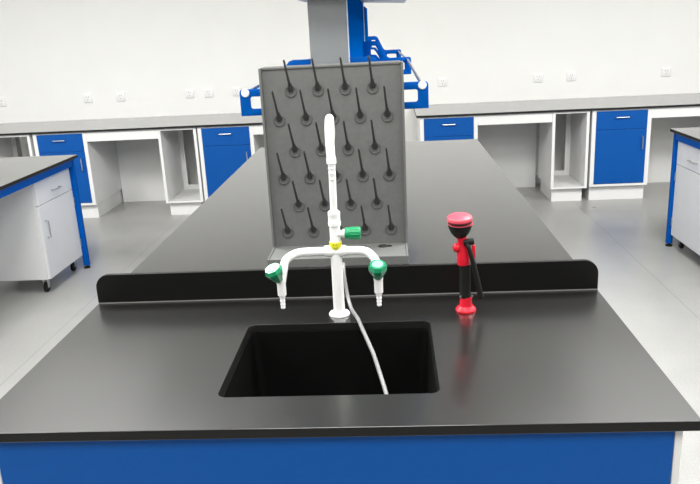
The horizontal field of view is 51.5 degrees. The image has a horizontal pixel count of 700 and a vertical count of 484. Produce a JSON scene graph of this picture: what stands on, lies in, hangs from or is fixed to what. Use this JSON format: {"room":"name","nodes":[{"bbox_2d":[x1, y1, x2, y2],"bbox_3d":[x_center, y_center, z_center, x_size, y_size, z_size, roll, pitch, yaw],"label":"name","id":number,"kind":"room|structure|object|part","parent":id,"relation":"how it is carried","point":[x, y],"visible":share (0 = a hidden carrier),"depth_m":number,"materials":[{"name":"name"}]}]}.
{"room":"science classroom","nodes":[
{"label":"science classroom","id":0,"kind":"room"},
{"bbox_2d":[0,0,699,183],"bbox_3d":[0.203,-1.997,7.118,10.800,3.185,0.120,-2,16,3],"label":"wall","id":1,"kind":"structure","parent":0,"point":[53,53],"depth_m":7.11,"materials":[{"name":"paint"}]},
{"bbox_2d":[0,98,5,106],"bbox_3d":[-3.560,-1.427,7.406,0.086,0.086,0.014,-2,16,3],"label":"wall socket","id":2,"kind":"object","parent":1,"relation":"attached to","point":[2,100],"visible":1,"depth_m":7.40,"materials":[{"name":"white plastic"}]},
{"bbox_2d":[83,94,92,102],"bbox_3d":[-2.660,-1.457,7.352,0.086,0.086,0.014,-2,16,3],"label":"wall socket","id":3,"kind":"object","parent":1,"relation":"attached to","point":[87,97],"visible":1,"depth_m":7.35,"materials":[{"name":"white plastic"}]},
{"bbox_2d":[116,92,124,100],"bbox_3d":[-2.320,-1.468,7.332,0.086,0.086,0.014,-2,16,3],"label":"wall socket","id":4,"kind":"object","parent":1,"relation":"attached to","point":[120,96],"visible":1,"depth_m":7.33,"materials":[{"name":"white plastic"}]},
{"bbox_2d":[185,89,193,97],"bbox_3d":[-1.612,-1.491,7.290,0.086,0.086,0.014,-2,16,3],"label":"wall socket","id":5,"kind":"object","parent":1,"relation":"attached to","point":[189,93],"visible":1,"depth_m":7.28,"materials":[{"name":"white plastic"}]},
{"bbox_2d":[204,88,212,96],"bbox_3d":[-1.419,-1.497,7.278,0.086,0.086,0.014,-2,16,3],"label":"wall socket","id":6,"kind":"object","parent":1,"relation":"attached to","point":[208,92],"visible":1,"depth_m":7.27,"materials":[{"name":"white plastic"}]},
{"bbox_2d":[232,87,240,95],"bbox_3d":[-1.135,-1.506,7.261,0.086,0.086,0.014,-2,16,3],"label":"wall socket","id":7,"kind":"object","parent":1,"relation":"attached to","point":[235,90],"visible":0.84,"depth_m":7.25,"materials":[{"name":"white plastic"}]},
{"bbox_2d":[438,78,446,86],"bbox_3d":[0.910,-1.573,7.139,0.086,0.086,0.014,-2,16,3],"label":"wall socket","id":8,"kind":"object","parent":1,"relation":"attached to","point":[442,82],"visible":1,"depth_m":7.13,"materials":[{"name":"white plastic"}]},
{"bbox_2d":[533,73,542,82],"bbox_3d":[1.838,-1.604,7.084,0.086,0.086,0.014,-2,16,3],"label":"wall socket","id":9,"kind":"object","parent":1,"relation":"attached to","point":[538,77],"visible":1,"depth_m":7.08,"materials":[{"name":"white plastic"}]},
{"bbox_2d":[535,175,540,182],"bbox_3d":[0.270,-0.587,7.466,10.800,0.080,0.012,-2,16,3],"label":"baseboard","id":10,"kind":"structure","parent":1,"relation":"attached to","point":[537,179],"depth_m":7.37,"materials":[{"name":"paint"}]},
{"bbox_2d":[566,72,575,80],"bbox_3d":[2.155,-1.614,7.065,0.086,0.086,0.014,-2,16,3],"label":"wall socket","id":11,"kind":"object","parent":1,"relation":"attached to","point":[571,76],"visible":1,"depth_m":7.06,"materials":[{"name":"white plastic"}]},
{"bbox_2d":[661,67,670,76],"bbox_3d":[3.058,-1.644,7.011,0.086,0.086,0.014,-2,16,3],"label":"wall socket","id":12,"kind":"object","parent":1,"relation":"attached to","point":[666,72],"visible":1,"depth_m":7.01,"materials":[{"name":"white plastic"}]},
{"bbox_2d":[0,182,699,483],"bbox_3d":[-0.013,1.218,1.736,10.800,0.100,12.040,-2,16,3],"label":"floor","id":13,"kind":"structure","parent":0,"point":[652,286],"depth_m":4.81,"materials":[{"name":"grey plastic"}]},
{"bbox_2d":[0,135,35,157],"bbox_3d":[-3.140,-0.660,6.999,0.495,0.814,0.550,-2,16,3],"label":"open base unit","id":14,"kind":"object","parent":13,"relation":"on","point":[8,146],"visible":0.06,"depth_m":7.06,"materials":[{"name":"white laminate"}]},
{"bbox_3d":[-3.378,-0.712,6.996,0.025,0.689,0.550,-2,16,3],"label":"panel","id":15,"kind":"part","parent":14,"relation":"part of","materials":[{"name":"white laminate"}]},
{"bbox_3d":[-3.171,-0.972,6.652,0.445,0.017,0.060,-2,16,3],"label":"rail","id":16,"kind":"part","parent":14,"relation":"part of","materials":[{"name":"white laminate"}]},
{"bbox_3d":[-3.131,-0.795,7.237,0.443,0.657,0.012,-2,16,3],"label":"panel","id":17,"kind":"part","parent":14,"relation":"part of","materials":[{"name":"white laminate"}]},
{"bbox_3d":[-2.909,-0.727,6.968,0.025,0.689,0.550,-2,16,3],"label":"panel","id":18,"kind":"part","parent":14,"relation":"part of","materials":[{"name":"white laminate"}]},
{"bbox_2d":[15,137,22,156],"bbox_3d":[-3.400,-0.684,7.125,0.024,0.814,0.780,-2,16,3],"label":"end panel","id":19,"kind":"object","parent":13,"relation":"on","point":[17,138],"visible":0.02,"depth_m":7.41,"materials":[{"name":"white laminate"}]},
{"bbox_2d":[0,168,81,291],"bbox_3d":[-2.232,-0.085,5.002,0.547,0.757,0.534,-2,16,3],"label":"base cabinet","id":20,"kind":"object","parent":13,"relation":"on","point":[39,232],"visible":0.98,"depth_m":4.79,"materials":[{"name":"white laminate"}]},
{"bbox_3d":[-2.010,-0.377,4.902,0.020,0.155,0.526,-2,16,3],"label":"drawer","id":21,"kind":"part","parent":20,"relation":"part of","materials":[{"name":"white laminate"}]},
{"bbox_3d":[-1.995,-0.064,4.995,0.020,0.492,0.526,-2,16,3],"label":"door","id":22,"kind":"part","parent":20,"relation":"part of","materials":[{"name":"white laminate"}]},
{"bbox_2d":[0,159,90,268],"bbox_3d":[-2.756,0.331,3.588,1.468,0.812,3.598,-2,16,3],"label":"frame","id":23,"kind":"object","parent":13,"relation":"on","point":[70,164],"visible":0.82,"depth_m":5.16,"materials":[{"name":"blue metal"}]},
{"bbox_3d":[-2.066,-0.057,3.438,0.040,0.050,3.510,-2,16,3],"label":"rail","id":24,"kind":"part","parent":23,"relation":"part of","materials":[{"name":"blue metal"}]},
{"bbox_2d":[0,155,77,190],"bbox_3d":[-2.776,-0.069,3.469,1.500,0.022,3.630,-2,16,3],"label":"countertop","id":25,"kind":"structure","parent":23,"relation":"on","point":[13,170],"depth_m":4.77,"materials":[{"name":"laminate"}]},
{"bbox_3d":[-1.963,-0.210,5.246,0.040,0.792,0.030,-2,16,3],"label":"leg","id":26,"kind":"part","parent":23,"relation":"part of","materials":[{"name":"blue metal"}]},
{"bbox_2d":[32,132,123,217],"bbox_3d":[-2.611,-0.706,7.063,0.497,0.814,0.811,-2,16,3],"label":"base cabinet","id":27,"kind":"object","parent":13,"relation":"on","point":[96,164],"visible":0.6,"depth_m":6.75,"materials":[{"name":"white laminate"}]},
{"bbox_3d":[-2.644,-0.902,6.620,0.425,0.161,0.018,-2,16,3],"label":"drawer","id":28,"kind":"part","parent":27,"relation":"part of","materials":[{"name":"blue laminate"}]},
{"bbox_3d":[-2.628,-0.593,6.712,0.425,0.480,0.018,-2,16,3],"label":"door","id":29,"kind":"part","parent":27,"relation":"part of","materials":[{"name":"blue laminate"}]},
{"bbox_2d":[0,113,262,135],"bbox_3d":[-2.637,-1.120,6.993,4.990,0.020,0.889,-2,16,3],"label":"countertop","id":30,"kind":"structure","parent":27,"relation":"on","point":[227,119],"depth_m":6.83,"materials":[{"name":"laminate"}]},
{"bbox_2d":[86,129,157,141],"bbox_3d":[-2.068,-0.969,6.578,0.659,0.087,0.018,-2,16,3],"label":"apron panel","id":31,"kind":"object","parent":30,"relation":"attached to","point":[129,134],"visible":1,"depth_m":6.57,"materials":[{"name":"white laminate"}]},
{"bbox_2d":[253,125,262,134],"bbox_3d":[-0.537,-1.019,6.487,0.664,0.087,0.018,-2,16,3],"label":"apron panel","id":32,"kind":"object","parent":30,"relation":"attached to","point":[257,129],"visible":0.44,"depth_m":6.50,"materials":[{"name":"white laminate"}]},
{"bbox_2d":[115,139,165,201],"bbox_3d":[-2.018,-0.814,7.328,0.659,0.814,0.014,-2,16,3],"label":"panel","id":33,"kind":"object","parent":13,"relation":"on","point":[139,161],"visible":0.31,"depth_m":7.35,"materials":[{"name":"white laminate"}]},
{"bbox_2d":[157,128,204,214],"bbox_3d":[-1.532,-0.712,6.903,0.352,0.814,0.550,-2,16,3],"label":"open base unit","id":34,"kind":"object","parent":13,"relation":"on","point":[184,198],"visible":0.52,"depth_m":6.80,"materials":[{"name":"white laminate"}]},
{"bbox_3d":[-1.699,-0.767,6.895,0.025,0.689,0.550,-2,16,3],"label":"panel","id":35,"kind":"part","parent":34,"relation":"part of","materials":[{"name":"white laminate"}]},
{"bbox_3d":[-1.563,-1.024,6.556,0.302,0.017,0.060,-2,16,3],"label":"rail","id":36,"kind":"part","parent":34,"relation":"part of","materials":[{"name":"white laminate"}]},
{"bbox_2d":[169,189,200,202],"bbox_3d":[-1.519,-0.450,6.981,0.302,0.015,0.550,-2,16,3],"label":"shelf","id":37,"kind":"object","parent":34,"relation":"attached to","point":[182,195],"depth_m":6.88,"materials":[{"name":"white laminate"}]},
{"bbox_3d":[-1.523,-0.848,7.141,0.300,0.657,0.012,-2,16,3],"label":"panel","id":38,"kind":"part","parent":34,"relation":"part of","materials":[{"name":"white laminate"}]},
{"bbox_3d":[-1.372,-0.778,6.876,0.025,0.689,0.550,-2,16,3],"label":"panel","id":39,"kind":"part","parent":34,"relation":"part of","materials":[{"name":"white laminate"}]},
{"bbox_2d":[197,125,264,200],"bbox_3d":[-1.086,-0.755,6.972,0.504,0.814,0.811,-2,16,3],"label":"base cabinet","id":40,"kind":"object","parent":13,"relation":"on","point":[223,149],"visible":0.59,"depth_m":6.56,"materials":[{"name":"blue laminate"}]},
{"bbox_3d":[-1.119,-0.952,6.529,0.432,0.161,0.018,-2,16,3],"label":"drawer","id":41,"kind":"part","parent":40,"relation":"part of","materials":[{"name":"blue laminate"}]},
{"bbox_3d":[-1.103,-0.643,6.621,0.432,0.480,0.018,-2,16,3],"label":"door","id":42,"kind":"part","parent":40,"relation":"part of","materials":[{"name":"blue laminate"}]},
{"bbox_2d":[0,431,682,483],"bbox_3d":[-0.017,0.683,1.935,1.446,0.812,0.754,-2,16,3],"label":"base cabinet","id":43,"kind":"object","parent":13,"relation":"on","point":[606,457],"visible":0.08,"depth_m":1.50,"materials":[{"name":"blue laminate"}]},
{"bbox_2d":[0,290,699,442],"bbox_3d":[-0.038,0.279,1.829,1.500,0.022,0.752,-2,16,3],"label":"countertop","id":44,"kind":"structure","parent":43,"relation":"on","point":[553,361],"depth_m":1.67,"materials":[{"name":"black laminate"}]},
{"bbox_2d":[265,114,386,317],"bbox_3d":[-0.066,-0.053,1.917,0.314,0.567,0.179,5,18,24],"label":"tap","id":45,"kind":"object","parent":44,"relation":"on","point":[276,272],"visible":1,"depth_m":1.97,"materials":[{"name":"white metal"}]},
{"bbox_3d":[-0.205,0.086,1.951,0.049,0.055,0.047,-2,16,3],"label":"knob","id":46,"kind":"part","parent":45,"relation":"part of","materials":[{"name":"green plastic"}]},
{"bbox_3d":[-0.126,0.061,1.992,0.155,0.086,0.043,-7,17,-13],"label":"arm","id":47,"kind":"part","parent":45,"relation":"part of"},
{"bbox_3d":[0.007,-0.024,1.969,0.043,0.034,0.035,-2,16,3],"label":"knob","id":48,"kind":"part","parent":45,"relation":"part of","materials":[{"name":"green plastic"}]},
{"bbox_3d":[0.034,0.055,1.981,0.123,0.085,0.042,5,18,26],"label":"arm","id":49,"kind":"part","parent":45,"relation":"part of"},
{"bbox_3d":[0.074,0.077,1.934,0.049,0.054,0.047,-2,16,3],"label":"knob","id":50,"kind":"part","parent":45,"relation":"part of","materials":[{"name":"green plastic"}]},
{"bbox_2d":[222,328,438,396],"bbox_3d":[-0.033,0.419,1.831,0.534,0.248,0.446,-2,16,3],"label":"sink","id":51,"kind":"object","parent":44,"relation":"in","point":[326,362],"visible":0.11,"depth_m":2.00,"materials":[{"name":"black plastic"}]},
{"bbox_2d":[96,259,597,303],"bbox_3d":[-0.023,0.120,2.164,1.500,0.094,0.017,-2,16,3],"label":"backsplash","id":52,"kind":"structure","parent":44,"relation":"on","point":[574,274],"depth_m":2.16,"materials":[{"name":"black plastic"}]},
{"bbox_2d":[447,212,483,313],"bbox_3d":[0.315,0.058,1.985,0.098,0.278,0.072,-2,16,3],"label":"eyewash","id":53,"kind":"object","parent":44,"relation":"on","point":[460,224],"visible":1,"depth_m":1.97,"materials":[{"name":"red plastic"}]},
{"bbox_3d":[0.338,0.078,1.972,0.052,0.163,0.020,1,17,12],"label":"lever","id":54,"kind":"part","parent":53,"relation":"part of","materials":[{"name":"black plastic"}]},
{"bbox_2d":[417,116,477,140],"bbox_3d":[0.906,-0.820,6.854,0.507,0.814,0.811,-2,16,3],"label":"base cabinet","id":55,"kind":"object","parent":13,"relation":"on","point":[458,127],"visible":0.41,"depth_m":6.41,"materials":[{"name":"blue laminate"}]},
{"bbox_3d":[0.873,-1.017,6.410,0.435,0.161,0.018,-2,16,3],"label":"drawer","id":56,"kind":"part","parent":55,"relation":"part of","materials":[{"name":"blue laminate"}]},
{"bbox_3d":[0.889,-0.708,6.502,0.435,0.480,0.018,-2,16,3],"label":"door","id":57,"kind":"part","parent":55,"relation":"part of","materials":[{"name":"blue laminate"}]},
{"bbox_2d":[414,93,699,117],"bbox_3d":[3.077,-1.307,6.652,4.955,0.020,0.889,-2,16,3],"label":"countertop","id":58,"kind":"structure","parent":55,"relation":"on","point":[684,99],"depth_m":6.60,"materials":[{"name":"laminate"}]},
{"bbox_2d":[478,112,552,124],"bbox_3d":[1.449,-1.084,6.368,0.649,0.087,0.018,-2,16,3],"label":"apron panel","id":59,"kind":"object","parent":58,"relation":"attached to","point":[528,117],"visible":1,"depth_m":6.36,"materials":[{"name":"white laminate"}]},
{"bbox_2d":[652,106,699,117],"bbox_3d":[3.029,-1.135,6.274,0.816,0.087,0.018,-2,16,3],"label":"apron panel","id":60,"kind":"object","parent":58,"relation":"attached to","point":[692,110],"visible":1,"depth_m":6.28,"materials":[{"name":"white laminate"}]},
{"bbox_2d":[478,123,536,187],"bbox_3d":[1.499,-0.929,7.118,0.649,0.814,0.014,-2,16,3],"label":"panel","id":61,"kind":"object","parent":13,"relation":"on","point":[512,147],"visible":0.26,"depth_m":7.11,"materials":[{"name":"white laminate"}]},
{"bbox_2d":[538,111,589,201],"bbox_3d":[1.963,-0.827,6.695,0.320,0.814,0.550,-2,16,3],"label":"open base unit","id":62,"kind":"object","parent":13,"relation":"on","point":[567,184],"visible":0.76,"depth_m":6.62,"materials":[{"name":"white laminate"}]},
{"bbox_3d":[1.813,-0.882,6.686,0.025,0.689,0.550,-2,16,3],"label":"panel","id":63,"kind":"part","parent":62,"relation":"part of","materials":[{"name":"white laminate"}]},
{"bbox_3d":[1.973,-0.962,6.933,0.268,0.657,0.012,-2,16,3],"label":"panel","id":64,"kind":"part","parent":62,"relation":"part of","materials":[{"name":"white laminate"}]},
{"bbox_2d":[553,175,583,188],"bbox_3d":[1.977,-0.564,6.773,0.270,0.015,0.550,-2,16,3],"label":"shelf","id":65,"kind":"object","parent":62,"relation":"attached to","point":[560,181],"depth_m":6.67,"materials":[{"name":"white laminate"}]},
{"bbox_3d":[1.933,-1.138,6.347,0.270,0.017,0.060,-2,16,3],"label":"rail","id":66,"kind":"part","parent":62,"relation":"part of","materials":[{"name":"white laminate"}]},
{"bbox_3d":[2.108,-0.891,6.668,0.025,0.689,0.550,-2,16,3],"label":"panel","id":67,"kind":"part","parent":62,"relation":"part of","materials":[{"name":"white laminate"}]},
{"bbox_2d":[582,108,651,199],"bbox_3d":[2.403,-0.869,6.764,0.507,0.814,0.811,-2,16,3],"label":"base cabinet","id":68,"kind":"object","parent":13,"relation":"on","point":[619,140],"visible":0.77,"depth_m":6.40,"materials":[{"name":"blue laminate"}]},
{"bbox_3d":[2.385,-0.757,6.412,0.435,0.480,0.018,-2,16,3],"label":"door","id":69,"kind":"part","parent":68,"relation":"part of","materials":[{"name":"blue laminate"}]},
{"bbox_3d":[2.370,-1.066,6.321,0.435,0.161,0.018,-2,16,3],"label":"drawer","id":70,"kind":"part","parent":68,"relation":"part of","materials":[{"name":"blue laminate"}]},
{"bbox_2d":[647,116,699,182],"bbox_3d":[3.079,-0.980,7.024,0.816,0.814,0.014,-2,16,3],"label":"panel","id":71,"kind":"object","parent":13,"relation":"on","point":[661,138],"visible":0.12,"depth_m":7.03,"materials":[{"name":"white laminate"}]},
{"bbox_2d":[665,133,699,246],"bbox_3d":[2.886,0.134,3.294,1.468,0.812,3.688,-2,16,3],"label":"frame","id":72,"kind":"object","parent":13,"relation":"on","point":[669,238],"visible":0.76,"depth_m":5.05,"materials":[{"name":"blue metal"}]},
{"bbox_3d":[2.265,-0.374,5.081,0.040,0.792,0.030,-2,16,3],"label":"leg","id":73,"kind":"part","parent":72,"relation":"part of","materials":[{"name":"blue metal"}]},
{"bbox_2d":[670,127,699,142],"bbox_3d":[2.866,-0.266,3.176,1.500,0.022,3.720,-2,16,3],"label":"countertop","id":74,"kind":"structure","parent":72,"relation":"on","point":[693,133],"depth_m":4.81,"materials":[{"name":"laminate"}]},
{"bbox_3d":[2.160,-0.208,3.229,0.040,0.050,3.600,-2,16,3],"label":"rail","id":75,"kind":"part","parent":72,"relation":"part of","materials":[{"name":"blue metal"}]},
{"bbox_2d":[671,141,699,255],"bbox_3d":[2.498,-0.257,4.779,0.547,0.757,0.587,-2,16,3],"label":"base cabinet","id":76,"kind":"object","parent":13,"relation":"on","point":[685,219],"visible":0.99,"depth_m":4.84,"materials":[{"name":"white laminate"}]},
{"bbox_3d":[2.247,-0.534,4.707,0.020,0.155,0.579,-2,16,3],"label":"drawer","id":77,"kind":"part","parent":76,"relation":"part of","materials":[{"name":"white laminate"}]},
{"bbox_3d":[0.024,0.431,2.779,1.484,0.812,0.979,-2,16,3],"label":"base cabinet","id":78,"kind":"object","parent":13,"relation":"on","visible":0},
{"bbox_2d":[131,139,571,272],"bbox_3d":[0.051,-0.250,3.600,1.500,0.022,2.946,-2,16,3],"label":"countertop","id":79,"kind":"structure","parent":78,"relation":"on","point":[231,230],"depth_m":3.04,"materials":[{"name":"black laminate"}]},
{"bbox_2d":[258,56,408,267],"bbox_3d":[-0.051,-0.263,2.416,0.475,0.684,0.216,-2,16,3],"label":"drying rack","id":80,"kind":"object","parent":79,"relation":"on","point":[365,100],"depth_m":2.45,"materials":[{"name":"plastic"}]},
{"bbox_2d":[267,242,408,267],"bbox_3d":[-0.037,0.043,2.480,0.469,0.031,0.166,-2,16,3],"label":"drip tray","id":81,"kind":"object","parent":80,"relation":"on","point":[396,254],"depth_m":2.43,"materials":[{"name":"plastic"}]},
{"bbox_2d":[342,262,387,393],"bbox_3d":[0.024,0.266,2.081,0.056,0.355,0.879,-5,17,-6],"label":"hose","id":82,"kind":"object","parent":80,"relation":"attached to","point":[352,310],"visible":0.62,"depth_m":1.93,"materials":[{"name":"grey rubber"}]},
{"bbox_3d":[0.120,0.012,2.503,0.048,0.007,0.021,-2,16,3],"label":"rubber cap","id":83,"kind":"part","parent":80,"relation":"part of","materials":[{"name":"black rubber"}]},
{"bbox_2d":[239,0,428,115],"bbox_3d":[0.000,-0.759,3.613,0.658,0.952,2.564,-2,16,3],"label":"rack","id":84,"kind":"object","parent":79,"relation":"on","point":[337,28],"visible":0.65,"depth_m":2.50,"materials":[{"name":"metal"}]},
{"bbox_3d":[0.008,-0.418,2.540,0.004,0.905,0.012,-2,16,3],"label":"edge trim","id":85,"kind":"part","parent":84,"relation":"part of","materials":[{"name":"metal"}]},
{"bbox_2d":[299,0,405,2],"bbox_3d":[-0.026,-1.138,3.311,0.600,0.054,2.200,-2,16,3],"label":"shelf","id":86,"kind":"object","parent":84,"relation":"attached to","point":[357,1],"depth_m":4.11,"materials":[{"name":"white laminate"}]},
{"bbox_3d":[0.293,-0.900,3.641,0.030,0.048,2.395,-2,16,2],"label":"rail","id":87,"kind":"part","parent":84,"relation":"part of","materials":[{"name":"metal"}]}
]}

